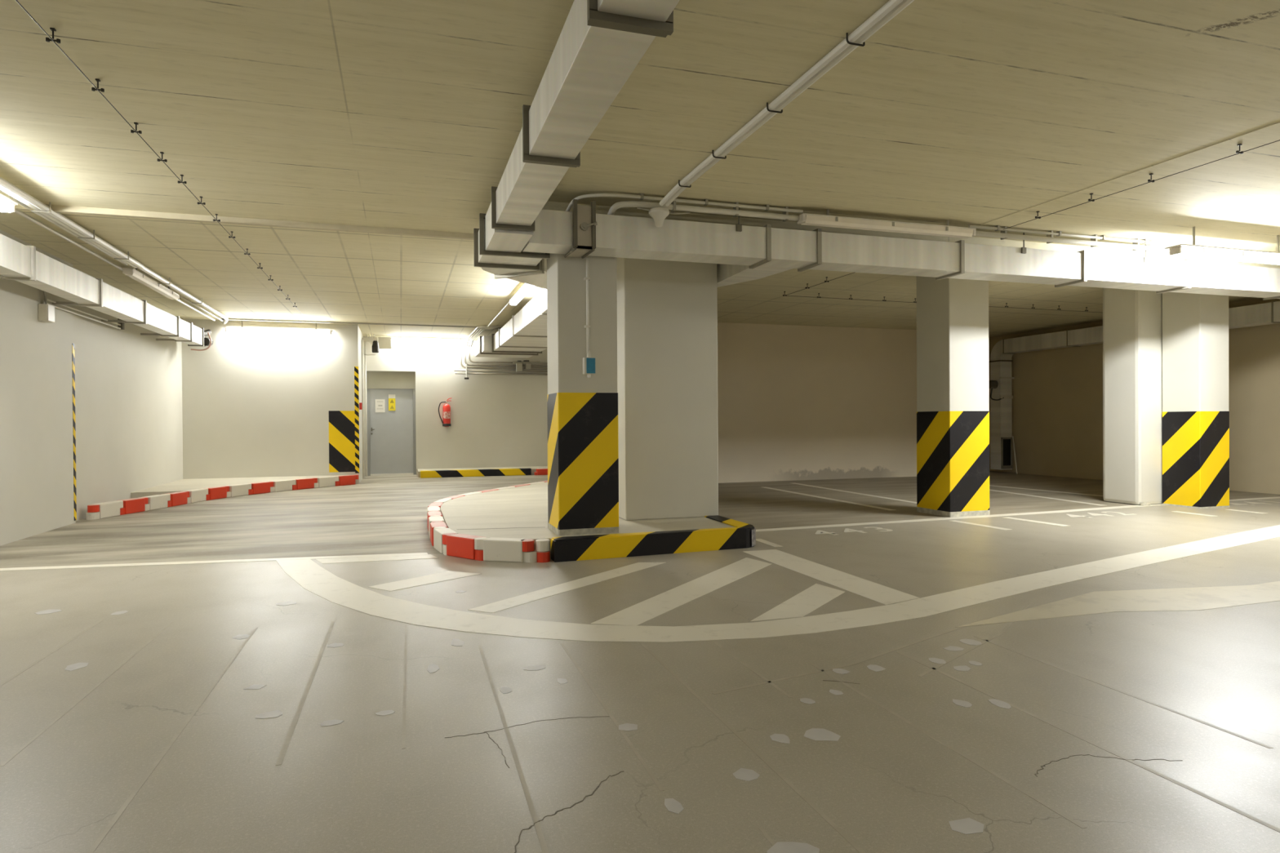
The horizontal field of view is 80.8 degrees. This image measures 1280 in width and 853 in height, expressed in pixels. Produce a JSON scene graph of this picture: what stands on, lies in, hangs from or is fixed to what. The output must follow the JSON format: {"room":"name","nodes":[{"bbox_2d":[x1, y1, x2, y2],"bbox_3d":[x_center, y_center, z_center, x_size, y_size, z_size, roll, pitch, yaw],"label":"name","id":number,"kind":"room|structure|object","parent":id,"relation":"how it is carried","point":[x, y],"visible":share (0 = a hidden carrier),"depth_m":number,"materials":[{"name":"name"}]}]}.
{"room":"parking garage","nodes":[
{"label":"parking garage","id":0,"kind":"room"},
{"bbox_2d":[0,229,75,546],"bbox_3d":[-4.418,-0.361,0.650,0.380,3.170,17.920,0,0,-18],"label":"wall","id":1,"kind":"structure","parent":0,"point":[37,429],"depth_m":8.20,"materials":[{"name":"paint"}]},
{"bbox_2d":[71,343,76,520],"bbox_3d":[-6.963,0.069,9.219,0.055,2.170,0.060,0,0,-18],"label":"tape","id":2,"kind":"object","parent":1,"relation":"attached to","point":[73,344],"visible":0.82,"depth_m":9.22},
{"bbox_2d":[38,290,124,329],"bbox_3d":[-6.988,-1.442,9.488,0.095,0.528,2.688,0,0,-18],"label":"junction box","id":3,"kind":"object","parent":1,"relation":"attached to","point":[46,310],"visible":0.94,"depth_m":8.47,"materials":[{"name":"plastic"}]},
{"bbox_2d":[0,233,204,346],"bbox_3d":[-5.729,-1.556,6.112,0.530,0.325,15.135,0,0,-18],"label":"ventilation duct","id":4,"kind":"object","parent":1,"relation":"attached to","point":[20,262],"visible":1,"depth_m":8.54,"materials":[{"name":"metal"}]},
{"bbox_2d":[191,328,213,351],"bbox_3d":[-7.966,-1.579,13.672,0.356,0.416,0.500,0,0,-18],"label":"duct actuator","id":5,"kind":"object","parent":4,"relation":"attached to","point":[208,342],"visible":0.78,"depth_m":13.65,"materials":[{"name":"metal"}]},
{"bbox_2d":[73,267,182,520],"bbox_3d":[-7.994,-0.410,11.633,0.420,3.170,5.180,0,0,-18],"label":"wall","id":6,"kind":"structure","parent":0,"point":[129,421],"depth_m":11.03,"materials":[{"name":"paint"}]},
{"bbox_2d":[182,319,364,484],"bbox_3d":[-7.551,-0.438,15.486,3.400,3.170,2.204,0,0,-18],"label":"wall","id":7,"kind":"structure","parent":0,"point":[255,405],"depth_m":14.47,"materials":[{"name":"paint"}]},
{"bbox_2d":[354,366,359,473],"bbox_3d":[-5.633,-0.132,14.965,0.076,2.120,0.062,0,0,-18],"label":"tape","id":8,"kind":"object","parent":7,"relation":"attached to","point":[356,368],"visible":1,"depth_m":14.94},
{"bbox_2d":[359,402,362,409],"bbox_3d":[-5.694,-0.414,15.341,0.052,0.140,0.106,0,0,-18],"label":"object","id":9,"kind":"object","parent":7,"relation":"attached to","point":[360,403],"visible":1,"depth_m":15.29,"materials":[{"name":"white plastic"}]},
{"bbox_2d":[361,339,367,478],"bbox_3d":[-6.020,-0.379,16.422,0.034,2.980,0.585,0,0,-14],"label":"cable conduit","id":10,"kind":"object","parent":7,"relation":"attached to","point":[362,412],"visible":0.96,"depth_m":16.16,"materials":[{"name":"plastic"}]},
{"bbox_2d":[361,333,391,355],"bbox_3d":[-5.840,-1.806,16.746,0.288,0.467,0.698,0,0,29],"label":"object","id":11,"kind":"object","parent":7,"relation":"attached to","point":[378,343],"visible":0.98,"depth_m":16.59,"materials":[{"name":"metal"}]},
{"bbox_2d":[363,336,547,475],"bbox_3d":[-4.314,-0.475,18.013,4.500,3.170,0.650,0,0,-18],"label":"wall","id":12,"kind":"structure","parent":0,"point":[497,420],"depth_m":17.76,"materials":[{"name":"paint"}]},
{"bbox_2d":[366,371,416,475],"bbox_3d":[-5.724,-0.072,17.341,1.060,2.390,0.159,0,0,-18],"label":"door","id":13,"kind":"structure","parent":12,"relation":"attached to","point":[391,434],"depth_m":17.32,"materials":[{"name":"grey paint"}]},
{"bbox_2d":[375,399,385,412],"bbox_3d":[-5.957,-0.474,17.239,0.210,0.300,0.004,0,0,-18],"label":"notice","id":14,"kind":"object","parent":13,"relation":"attached to","point":[380,403],"visible":1,"depth_m":17.24,"materials":[{"name":"paper"}]},
{"bbox_2d":[388,394,395,410],"bbox_3d":[-5.710,-0.552,17.316,0.150,0.370,0.005,0,0,-18],"label":"warning sign","id":15,"kind":"object","parent":13,"relation":"attached to","point":[391,397],"visible":1,"depth_m":17.31,"materials":[{"name":"paper"}]},
{"bbox_2d":[438,397,451,426],"bbox_3d":[-4.539,-0.332,17.506,0.304,0.674,0.190,0,0,-18],"label":"fire extinguisher","id":16,"kind":"object","parent":12,"relation":"attached to","point":[446,408],"visible":1,"depth_m":17.45,"materials":[{"name":"red metal"}]},
{"bbox_2d":[453,368,547,372],"bbox_3d":[-3.271,-1.326,17.926,2.250,0.044,0.044,0,0,-18],"label":"pipe","id":17,"kind":"object","parent":12,"relation":"attached to","point":[455,370],"visible":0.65,"depth_m":17.89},
{"bbox_2d":[454,372,547,375],"bbox_3d":[-3.261,-1.256,17.930,2.230,0.044,0.044,0,0,-18],"label":"pipe","id":18,"kind":"object","parent":12,"relation":"attached to","point":[468,373],"visible":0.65,"depth_m":17.89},
{"bbox_2d":[460,346,547,369],"bbox_3d":[-3.207,-1.635,17.945,2.112,0.522,0.045,0,0,-18],"label":"pipe","id":19,"kind":"object","parent":12,"relation":"attached to","point":[461,364],"visible":0.93,"depth_m":17.83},
{"bbox_2d":[512,360,540,371],"bbox_3d":[-2.710,-1.445,17.974,0.650,0.270,0.148,0,0,-18],"label":"valve","id":20,"kind":"object","parent":19,"relation":"attached to","point":[518,363],"visible":1,"depth_m":17.91,"materials":[{"name":"metal"}]},
{"bbox_2d":[463,346,547,367],"bbox_3d":[-3.164,-1.666,17.959,2.022,0.462,0.045,0,0,-18],"label":"pipe","id":21,"kind":"object","parent":12,"relation":"attached to","point":[464,348],"visible":0.93,"depth_m":17.85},
{"bbox_2d":[468,346,547,364],"bbox_3d":[-3.117,-1.701,17.973,1.922,0.392,0.045,0,0,-18],"label":"pipe","id":22,"kind":"object","parent":12,"relation":"attached to","point":[469,358],"visible":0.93,"depth_m":17.79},
{"bbox_2d":[0,471,1279,852],"bbox_3d":[2.604,1.286,7.025,17.600,0.303,25.800,0,0,-18],"label":"floor","id":23,"kind":"structure","parent":0,"point":[1100,681],"depth_m":3.48,"materials":[{"name":"concrete"}]},
{"bbox_2d":[85,500,123,519],"bbox_3d":[-6.967,1.088,9.796,0.150,0.185,0.586,0,0,1],"label":"block","id":24,"kind":"object","parent":23,"relation":"on","point":[111,508],"visible":0.99,"depth_m":9.73,"materials":[{"name":"white paint"}]},
{"bbox_2d":[87,504,99,512],"bbox_3d":[-6.958,1.042,9.574,0.124,0.090,0.122,0,0,-18],"label":"stub","id":25,"kind":"object","parent":24,"relation":"on","point":[91,508],"visible":1,"depth_m":9.53,"materials":[{"name":"red paint"}]},
{"bbox_2d":[120,497,147,515],"bbox_3d":[-6.951,1.085,10.262,0.150,0.185,0.586,0,0,3],"label":"block","id":26,"kind":"object","parent":23,"relation":"on","point":[132,505],"visible":0.83,"depth_m":10.23,"materials":[{"name":"red paint"}]},
{"bbox_2d":[144,493,170,511],"bbox_3d":[-6.925,1.081,10.723,0.150,0.185,0.586,0,0,3],"label":"block","id":27,"kind":"object","parent":23,"relation":"on","point":[157,501],"visible":0.79,"depth_m":10.69,"materials":[{"name":"white paint"}]},
{"bbox_2d":[166,491,189,506],"bbox_3d":[-6.910,1.078,11.182,0.150,0.185,0.586,0,0,1],"label":"block","id":28,"kind":"object","parent":23,"relation":"on","point":[179,498],"visible":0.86,"depth_m":11.14,"materials":[{"name":"red paint"}]},
{"bbox_2d":[183,488,208,503],"bbox_3d":[-6.898,1.075,11.647,0.150,0.185,0.586,0,0,3],"label":"block","id":29,"kind":"object","parent":23,"relation":"on","point":[197,495],"visible":0.82,"depth_m":11.61,"materials":[{"name":"white paint"}]},
{"bbox_2d":[206,485,229,500],"bbox_3d":[-6.848,1.072,12.116,0.150,0.185,0.586,0,0,10],"label":"block","id":30,"kind":"object","parent":23,"relation":"on","point":[216,492],"visible":0.82,"depth_m":12.07,"materials":[{"name":"red paint"}]},
{"bbox_2d":[130,475,342,498],"bbox_3d":[-6.710,1.067,13.113,2.900,0.180,2.850,0,0,-18],"label":"platform","id":31,"kind":"object","parent":23,"relation":"on","point":[182,485],"visible":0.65,"depth_m":12.96,"materials":[{"name":"concrete"}]},
{"bbox_2d":[226,483,251,497],"bbox_3d":[-6.742,1.068,12.574,0.150,0.185,0.586,0,0,16],"label":"block","id":32,"kind":"object","parent":23,"relation":"on","point":[238,490],"visible":0.87,"depth_m":12.52,"materials":[{"name":"white paint"}]},
{"bbox_2d":[248,481,273,494],"bbox_3d":[-6.596,1.065,13.018,0.150,0.185,0.586,0,0,20],"label":"block","id":33,"kind":"object","parent":23,"relation":"on","point":[264,486],"visible":0.89,"depth_m":12.97,"materials":[{"name":"red paint"}]},
{"bbox_2d":[270,479,295,492],"bbox_3d":[-6.418,1.061,13.451,0.150,0.185,0.586,0,0,25],"label":"block","id":34,"kind":"object","parent":23,"relation":"on","point":[282,485],"visible":0.89,"depth_m":13.40,"materials":[{"name":"white paint"}]},
{"bbox_2d":[292,477,317,489],"bbox_3d":[-6.209,1.056,13.869,0.150,0.185,0.586,0,0,29],"label":"block","id":35,"kind":"object","parent":23,"relation":"on","point":[302,483],"visible":0.93,"depth_m":13.83,"materials":[{"name":"red paint"}]},
{"bbox_2d":[314,475,338,488],"bbox_3d":[-5.983,1.052,14.274,0.150,0.185,0.586,0,0,30],"label":"block","id":36,"kind":"object","parent":23,"relation":"on","point":[323,482],"visible":0.91,"depth_m":14.23,"materials":[{"name":"white paint"}]},
{"bbox_2d":[335,474,358,486],"bbox_3d":[-5.748,1.048,14.675,0.150,0.185,0.587,0,0,31],"label":"block","id":37,"kind":"object","parent":23,"relation":"on","point":[344,480],"visible":0.94,"depth_m":14.63,"materials":[{"name":"red paint"}]},
{"bbox_2d":[426,506,440,525],"bbox_3d":[-2.439,1.065,8.898,0.150,0.185,0.609,0,0,-16],"label":"block","id":38,"kind":"object","parent":23,"relation":"on","point":[430,508],"visible":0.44,"depth_m":8.87,"materials":[{"name":"white paint"}]},
{"bbox_2d":[426,510,442,530],"bbox_3d":[-2.302,1.067,8.435,0.150,0.185,0.609,0,0,-17],"label":"block","id":39,"kind":"object","parent":23,"relation":"on","point":[432,513],"visible":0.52,"depth_m":8.40,"materials":[{"name":"red paint"}]},
{"bbox_2d":[427,502,443,510],"bbox_3d":[-2.542,1.063,9.362,0.150,0.185,0.608,0,0,-9],"label":"block","id":40,"kind":"object","parent":23,"relation":"on","point":[434,504],"visible":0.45,"depth_m":9.37,"materials":[{"name":"red paint"}]},
{"bbox_2d":[428,515,444,537],"bbox_3d":[-2.157,1.069,7.972,0.150,0.185,0.609,0,0,-17],"label":"block","id":41,"kind":"object","parent":23,"relation":"on","point":[435,517],"visible":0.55,"depth_m":7.97,"materials":[{"name":"white paint"}]},
{"bbox_2d":[430,520,447,546],"bbox_3d":[-2.010,1.071,7.511,0.150,0.185,0.609,0,0,-18],"label":"block","id":42,"kind":"object","parent":23,"relation":"on","point":[433,524],"visible":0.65,"depth_m":7.46,"materials":[{"name":"red paint"}]},
{"bbox_2d":[435,497,452,502],"bbox_3d":[-2.582,1.060,9.831,0.150,0.185,0.609,0,0,0],"label":"block","id":43,"kind":"object","parent":23,"relation":"on","point":[443,500],"visible":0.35,"depth_m":9.90,"materials":[{"name":"white paint"}]},
{"bbox_2d":[433,526,457,555],"bbox_3d":[-1.831,1.073,7.076,0.150,0.185,0.605,-1,0,-26],"label":"block","id":44,"kind":"object","parent":23,"relation":"on","point":[438,531],"visible":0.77,"depth_m":7.01,"materials":[{"name":"white paint"}]},
{"bbox_2d":[444,494,464,499],"bbox_3d":[-2.548,1.057,10.301,0.150,0.185,0.608,0,0,8],"label":"block","id":45,"kind":"object","parent":23,"relation":"on","point":[457,495],"visible":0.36,"depth_m":10.33,"materials":[{"name":"red paint"}]},
{"bbox_2d":[442,533,483,560],"bbox_3d":[-1.556,1.074,6.738,0.607,0.185,0.150,0,0,38],"label":"block","id":46,"kind":"object","parent":23,"relation":"on","point":[459,545],"visible":0.85,"depth_m":6.67,"materials":[{"name":"red paint"}]},
{"bbox_2d":[461,491,481,495],"bbox_3d":[-2.444,1.053,10.760,0.150,0.185,0.609,0,0,17],"label":"block","id":47,"kind":"object","parent":23,"relation":"on","point":[476,492],"visible":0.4,"depth_m":10.79,"materials":[{"name":"white paint"}]},
{"bbox_2d":[420,467,531,478],"bbox_3d":[-3.653,1.039,16.829,2.420,0.150,0.180,0,0,-18],"label":"kerb","id":48,"kind":"object","parent":23,"relation":"on","point":[527,471],"visible":1,"depth_m":16.75,"materials":[{"name":"paint"}]},
{"bbox_2d":[417,466,547,477],"bbox_3d":[-3.514,1.044,17.450,3.140,0.130,0.920,0,0,-18],"label":"ledge","id":49,"kind":"object","parent":23,"relation":"on","point":[533,468],"visible":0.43,"depth_m":17.47,"materials":[{"name":"concrete"}]},
{"bbox_2d":[480,488,498,493],"bbox_3d":[-2.291,1.049,11.216,0.150,0.185,0.609,0,0,20],"label":"block","id":50,"kind":"object","parent":23,"relation":"on","point":[491,490],"visible":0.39,"depth_m":11.25,"materials":[{"name":"red paint"}]},
{"bbox_2d":[494,486,515,489],"bbox_3d":[-2.122,1.045,11.670,0.150,0.185,0.609,0,0,21],"label":"block","id":51,"kind":"object","parent":23,"relation":"on","point":[505,487],"visible":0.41,"depth_m":11.70,"materials":[{"name":"white paint"}]},
{"bbox_2d":[474,537,537,563],"bbox_3d":[-1.165,1.072,6.543,0.599,0.185,0.150,0,0,15],"label":"block","id":52,"kind":"object","parent":23,"relation":"on","point":[495,549],"visible":0.91,"depth_m":6.47,"materials":[{"name":"white paint"}]},
{"bbox_2d":[520,538,533,551],"bbox_3d":[-0.973,1.024,6.480,0.124,0.090,0.122,0,0,-18],"label":"stub","id":53,"kind":"object","parent":52,"relation":"on","point":[527,544],"visible":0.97,"depth_m":6.43,"materials":[{"name":"red paint"}]},
{"bbox_2d":[510,484,530,487],"bbox_3d":[-1.948,1.041,12.121,0.150,0.185,0.609,0,0,21],"label":"block","id":54,"kind":"object","parent":23,"relation":"on","point":[521,485],"visible":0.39,"depth_m":12.13,"materials":[{"name":"red paint"}]},
{"bbox_2d":[525,481,544,484],"bbox_3d":[-1.770,1.037,12.572,0.150,0.185,0.609,0,0,22],"label":"block","id":55,"kind":"object","parent":23,"relation":"on","point":[531,483],"visible":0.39,"depth_m":12.61,"materials":[{"name":"white paint"}]},
{"bbox_2d":[534,468,547,475],"bbox_3d":[-2.235,1.033,17.154,0.360,0.140,0.140,-1,0,-26],"label":"block","id":56,"kind":"object","parent":23,"relation":"on","point":[539,471],"visible":0.82,"depth_m":17.08,"materials":[{"name":"red paint"}]},
{"bbox_2d":[535,538,550,562],"bbox_3d":[-0.838,1.071,6.486,0.124,0.185,0.122,0,0,-18],"label":"post","id":57,"kind":"object","parent":23,"relation":"on","point":[542,545],"visible":1,"depth_m":6.43,"materials":[{"name":"white paint"}]},
{"bbox_2d":[440,481,734,559],"bbox_3d":[-1.286,1.052,10.130,2.809,0.181,7.018,0,0,-18],"label":"traffic island","id":58,"kind":"object","parent":23,"relation":"on","point":[518,512],"visible":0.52,"depth_m":7.90,"materials":[{"name":"concrete"}]},
{"bbox_2d":[546,253,619,536],"bbox_3d":[-0.547,-0.431,7.065,0.567,2.817,0.532,0,0,-18],"label":"concrete pillar","id":59,"kind":"structure","parent":58,"relation":"on","point":[583,443],"depth_m":6.83,"materials":[{"name":"paint"}]},
{"bbox_2d":[582,257,595,377],"bbox_3d":[-0.463,-0.976,6.777,0.104,1.070,0.074,0,0,-18],"label":"switch","id":60,"kind":"object","parent":59,"relation":"attached to","point":[588,362],"visible":1,"depth_m":6.76,"materials":[{"name":"plastic"}]},
{"bbox_2d":[616,257,718,520],"bbox_3d":[0.260,-0.528,8.145,1.040,2.987,0.530,0,0,-18],"label":"concrete pier","id":61,"kind":"object","parent":58,"relation":"on","point":[668,424],"visible":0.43,"depth_m":7.89,"materials":[{"name":"paint"}]},
{"bbox_2d":[551,515,755,562],"bbox_3d":[0.056,1.057,7.295,2.020,0.190,1.160,0,0,-18],"label":"kerb","id":62,"kind":"object","parent":23,"relation":"on","point":[743,535],"visible":0.94,"depth_m":6.77,"materials":[{"name":"paint"}]},
{"bbox_2d":[916,275,990,517],"bbox_3d":[3.988,-0.441,9.608,0.612,3.107,0.632,0,0,-18],"label":"concrete pillar","id":63,"kind":"structure","parent":23,"relation":"on","point":[953,393],"depth_m":9.35,"materials":[{"name":"paint"}]},
{"bbox_2d":[1012,435,1017,474],"bbox_3d":[8.235,0.623,16.525,0.027,0.818,0.430,0,0,15],"label":"pole","id":64,"kind":"object","parent":23,"relation":"on","point":[1012,436],"visible":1,"depth_m":16.52,"materials":[{"name":"plastic"}]},
{"bbox_2d":[1102,288,1162,506],"bbox_3d":[7.053,-0.467,10.677,0.580,3.107,0.620,0,0,-18],"label":"concrete pier","id":65,"kind":"object","parent":23,"relation":"on","point":[1132,319],"visible":0.77,"depth_m":10.47,"materials":[{"name":"paint"}]},
{"bbox_2d":[1162,292,1229,508],"bbox_3d":[7.588,-0.468,10.281,0.552,3.107,0.532,0,0,-18],"label":"concrete pillar","id":66,"kind":"structure","parent":23,"relation":"on","point":[1196,413],"depth_m":10.08,"materials":[{"name":"paint"}]},
{"bbox_2d":[0,0,1279,339],"bbox_3d":[2.582,-2.182,7.003,17.600,0.300,25.800,0,0,-18],"label":"ceiling","id":67,"kind":"structure","parent":0,"point":[407,114],"depth_m":5.00,"materials":[{"name":"concrete"}]},
{"bbox_2d":[0,193,17,212],"bbox_3d":[-5.090,-1.888,5.529,0.140,0.172,1.790,0,0,-18],"label":"fluorescent light","id":68,"kind":"object","parent":67,"relation":"attached to","point":[6,205],"visible":1,"depth_m":6.26,"materials":[{"name":"white"}]},
{"bbox_2d":[0,197,13,212],"bbox_3d":[-5.090,-1.835,5.530,0.114,0.067,1.690,0,0,-18],"label":"diffuser","id":69,"kind":"object","parent":68,"relation":"attached to","point":[6,203],"depth_m":6.26,"materials":[{"name":"white"}]},
{"bbox_2d":[8,195,128,265],"bbox_3d":[-5.753,-1.949,7.711,0.036,0.036,2.800,0,0,-18],"label":"cable conduit","id":70,"kind":"object","parent":67,"relation":"attached to","point":[14,199],"visible":0.58,"depth_m":7.36,"materials":[{"name":"plastic"}]},
{"bbox_2d":[0,177,228,324],"bbox_3d":[-5.324,-1.927,6.619,0.256,0.099,15.859,0,0,-18],"label":"pipe","id":71,"kind":"object","parent":67,"relation":"attached to","point":[6,186],"visible":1,"depth_m":7.50,"materials":[{"name":"white plastic"}]},
{"bbox_2d":[14,208,215,320],"bbox_3d":[-5.482,-1.927,6.433,0.036,0.036,15.600,0,0,-18],"label":"cable conduit","id":72,"kind":"object","parent":67,"relation":"attached to","point":[18,211],"visible":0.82,"depth_m":7.94,"materials":[{"name":"plastic"}]},
{"bbox_2d":[122,267,179,300],"bbox_3d":[-6.495,-1.919,10.046,0.126,0.152,2.008,0,0,-18],"label":"fluorescent light","id":73,"kind":"object","parent":67,"relation":"attached to","point":[132,273],"visible":0.92,"depth_m":9.78,"materials":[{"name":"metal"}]},
{"bbox_2d":[15,0,299,311],"bbox_3d":[-4.066,-1.959,7.356,0.062,0.066,12.500,0,0,-18],"label":"wire","id":74,"kind":"object","parent":67,"relation":"hanging from","point":[47,39],"visible":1,"depth_m":4.90,"materials":[{"name":"metal"}]},
{"bbox_2d":[177,293,223,321],"bbox_3d":[-7.268,-1.955,12.476,0.036,0.036,3.000,0,0,-18],"label":"cable conduit","id":75,"kind":"object","parent":67,"relation":"attached to","point":[180,296],"visible":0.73,"depth_m":12.37,"materials":[{"name":"plastic"}]},
{"bbox_2d":[14,204,473,239],"bbox_3d":[-3.751,-1.967,7.225,4.940,0.052,0.060,0,0,-18],"label":"ceiling beam","id":76,"kind":"structure","parent":67,"relation":"attached to","point":[56,208],"depth_m":7.21,"materials":[{"name":"concrete"}]},
{"bbox_2d":[223,320,333,335],"bbox_3d":[-6.905,-1.899,14.407,1.890,0.242,0.170,0,0,-18],"label":"fluorescent light","id":77,"kind":"object","parent":67,"relation":"attached to","point":[227,329],"visible":0.98,"depth_m":14.35,"materials":[{"name":"white"}]},
{"bbox_2d":[226,328,329,335],"bbox_3d":[-6.905,-1.812,14.408,1.790,0.067,0.114,0,0,-18],"label":"diffuser","id":78,"kind":"object","parent":77,"relation":"attached to","point":[264,331],"depth_m":14.36,"materials":[{"name":"white"}]},
{"bbox_2d":[217,318,502,328],"bbox_3d":[-5.311,-2.007,14.672,5.200,0.028,0.028,0,0,-18],"label":"cable conduit","id":79,"kind":"object","parent":67,"relation":"attached to","point":[221,318],"visible":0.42,"depth_m":14.56,"materials":[{"name":"metal"}]},
{"bbox_2d":[391,337,474,344],"bbox_3d":[-4.828,-1.987,17.376,1.940,0.132,0.170,0,0,-18],"label":"fluorescent light","id":80,"kind":"object","parent":67,"relation":"attached to","point":[400,340],"visible":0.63,"depth_m":17.31,"materials":[{"name":"white"}]},
{"bbox_2d":[391,339,471,344],"bbox_3d":[-4.827,-1.954,17.376,1.840,0.067,0.114,0,0,-18],"label":"diffuser","id":81,"kind":"object","parent":80,"relation":"attached to","point":[420,341],"depth_m":17.34,"materials":[{"name":"white"}]},
{"bbox_2d":[463,325,503,347],"bbox_3d":[-3.563,-1.939,16.318,0.509,0.185,2.818,-1,0,-26],"label":"pipes","id":82,"kind":"object","parent":67,"relation":"attached to","point":[473,335],"visible":0.99,"depth_m":15.92,"materials":[{"name":"metal"}]},
{"bbox_2d":[487,301,509,327],"bbox_3d":[-2.517,-2.001,13.409,0.032,0.032,3.500,0,0,-18],"label":"cable conduit","id":83,"kind":"object","parent":67,"relation":"attached to","point":[508,304],"visible":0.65,"depth_m":13.31,"materials":[{"name":"plastic"}]},
{"bbox_2d":[475,288,546,357],"bbox_3d":[-1.843,-1.734,13.179,1.262,0.384,8.750,0,0,-18],"label":"ventilation duct","id":84,"kind":"object","parent":67,"relation":"hanging from","point":[525,335],"visible":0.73,"depth_m":13.78,"materials":[{"name":"metal"}]},
{"bbox_2d":[509,283,534,305],"bbox_3d":[-1.608,-1.952,10.551,0.126,0.152,2.408,0,0,-18],"label":"fluorescent light","id":85,"kind":"object","parent":67,"relation":"attached to","point":[525,288],"visible":0.48,"depth_m":10.76,"materials":[{"name":"white"}]},
{"bbox_2d":[473,0,679,288],"bbox_3d":[-0.017,-1.675,3.019,1.383,0.374,11.754,0,0,-12],"label":"ventilation duct","id":86,"kind":"object","parent":67,"relation":"hanging from","point":[600,43],"visible":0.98,"depth_m":3.88,"materials":[{"name":"metal"}]},
{"bbox_2d":[659,0,914,206],"bbox_3d":[1.615,-1.928,2.125,0.164,0.127,9.089,0,0,-18],"label":"pipe","id":87,"kind":"object","parent":67,"relation":"attached to","point":[891,8],"visible":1,"depth_m":4.35,"materials":[{"name":"white plastic"}]},
{"bbox_2d":[637,207,689,226],"bbox_3d":[0.203,-1.802,6.510,0.483,0.147,0.180,0,0,-18],"label":"ceiling detector","id":88,"kind":"object","parent":87,"relation":"hanging from","point":[659,215],"visible":1,"depth_m":6.45,"materials":[{"name":"white plastic"}]},
{"bbox_2d":[565,192,1173,245],"bbox_3d":[2.670,-1.967,7.358,6.815,0.132,0.359,0,0,-15],"label":"cable conduit","id":89,"kind":"object","parent":67,"relation":"attached to","point":[641,197],"visible":0.94,"depth_m":6.87,"materials":[{"name":"plastic"}]},
{"bbox_2d":[797,208,975,238],"bbox_3d":[2.397,-1.956,7.228,1.938,0.152,0.126,0,0,-18],"label":"fluorescent light","id":90,"kind":"object","parent":67,"relation":"attached to","point":[805,219],"visible":1,"depth_m":7.16,"materials":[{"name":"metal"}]},
{"bbox_2d":[607,198,1169,252],"bbox_3d":[5.054,-1.953,8.202,11.165,0.201,0.238,0,0,-18],"label":"cable trunking","id":91,"kind":"object","parent":67,"relation":"attached to","point":[735,212],"visible":0.87,"depth_m":6.92,"materials":[{"name":"plastic"}]},
{"bbox_2d":[522,199,1279,300],"bbox_3d":[4.280,-1.799,8.803,11.456,0.511,1.800,0,0,-18],"label":"ventilation duct","id":92,"kind":"object","parent":67,"relation":"hanging from","point":[740,253],"visible":0.95,"depth_m":7.38,"materials":[{"name":"metal"}]},
{"bbox_2d":[542,200,1279,268],"bbox_3d":[4.608,-1.971,8.739,12.010,0.170,0.590,0,0,-18],"label":"ceiling beam","id":93,"kind":"structure","parent":67,"relation":"attached to","point":[556,206],"depth_m":7.79,"materials":[{"name":"metal"}]},
{"bbox_2d":[981,121,1279,225],"bbox_3d":[4.233,-2.027,5.115,0.020,0.006,5.200,0,0,-18],"label":"batten","id":94,"kind":"object","parent":67,"relation":"attached to","point":[1278,122],"visible":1,"depth_m":5.91,"materials":[{"name":"metal"}]},
{"bbox_2d":[1003,139,1279,229],"bbox_3d":[4.411,-1.998,5.119,0.062,0.066,5.100,0,0,-18],"label":"wire","id":95,"kind":"object","parent":67,"relation":"hanging from","point":[1237,152],"visible":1,"depth_m":6.05,"materials":[{"name":"metal"}]},
{"bbox_2d":[1164,226,1279,264],"bbox_3d":[6.297,-1.908,7.933,1.820,0.307,0.190,0,0,-18],"label":"fluorescent light","id":96,"kind":"object","parent":67,"relation":"attached to","point":[1193,251],"visible":1,"depth_m":7.81,"materials":[{"name":"white"}]},
{"bbox_2d":[1173,247,1279,264],"bbox_3d":[6.298,-1.788,7.934,1.720,0.067,0.114,0,0,-18],"label":"diffuser","id":97,"kind":"object","parent":96,"relation":"attached to","point":[1194,252],"depth_m":7.84,"materials":[{"name":"white"}]},
{"bbox_2d":[717,322,916,483],"bbox_3d":[3.536,-0.481,15.929,10.400,3.110,1.380,0,0,-18],"label":"wall","id":98,"kind":"structure","parent":0,"point":[795,402],"depth_m":15.20,"materials":[{"name":"paint"}]},
{"bbox_2d":[717,268,1258,337],"bbox_3d":[4.641,-2.203,12.904,10.100,0.360,7.800,0,0,-18],"label":"ceiling","id":99,"kind":"structure","parent":0,"point":[762,300],"depth_m":12.26,"materials":[{"name":"concrete"}]},
{"bbox_2d":[782,272,853,296],"bbox_3d":[2.441,-1.958,10.159,0.062,0.066,2.100,0,0,-18],"label":"wire","id":100,"kind":"object","parent":99,"relation":"hanging from","point":[852,273],"visible":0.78,"depth_m":10.43,"materials":[{"name":"metal"}]},
{"bbox_2d":[786,293,1100,312],"bbox_3d":[5.474,-1.991,12.188,6.951,0.066,0.087,0,0,-18],"label":"wire","id":101,"kind":"object","parent":99,"relation":"hanging from","point":[884,300],"visible":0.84,"depth_m":11.82,"materials":[{"name":"metal"}]},
{"bbox_2d":[988,297,1279,494],"bbox_3d":[11.499,-0.506,7.484,0.340,3.170,21.300,0,0,-18],"label":"wall","id":102,"kind":"structure","parent":0,"point":[1057,400],"depth_m":14.96,"materials":[{"name":"paint"}]},
{"bbox_2d":[988,301,1279,470],"bbox_3d":[9.923,-0.459,10.905,0.512,2.892,12.775,0,0,-18],"label":"ventilation duct","id":103,"kind":"object","parent":102,"relation":"attached to","point":[1000,384],"visible":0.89,"depth_m":16.56,"materials":[{"name":"metal"}]},
{"bbox_2d":[1000,437,1012,469],"bbox_3d":[8.146,0.590,16.707,0.300,0.700,0.020,0,0,-18],"label":"grille","id":104,"kind":"object","parent":103,"relation":"attached to","point":[1006,442],"depth_m":16.70,"materials":[{"name":"metal"}]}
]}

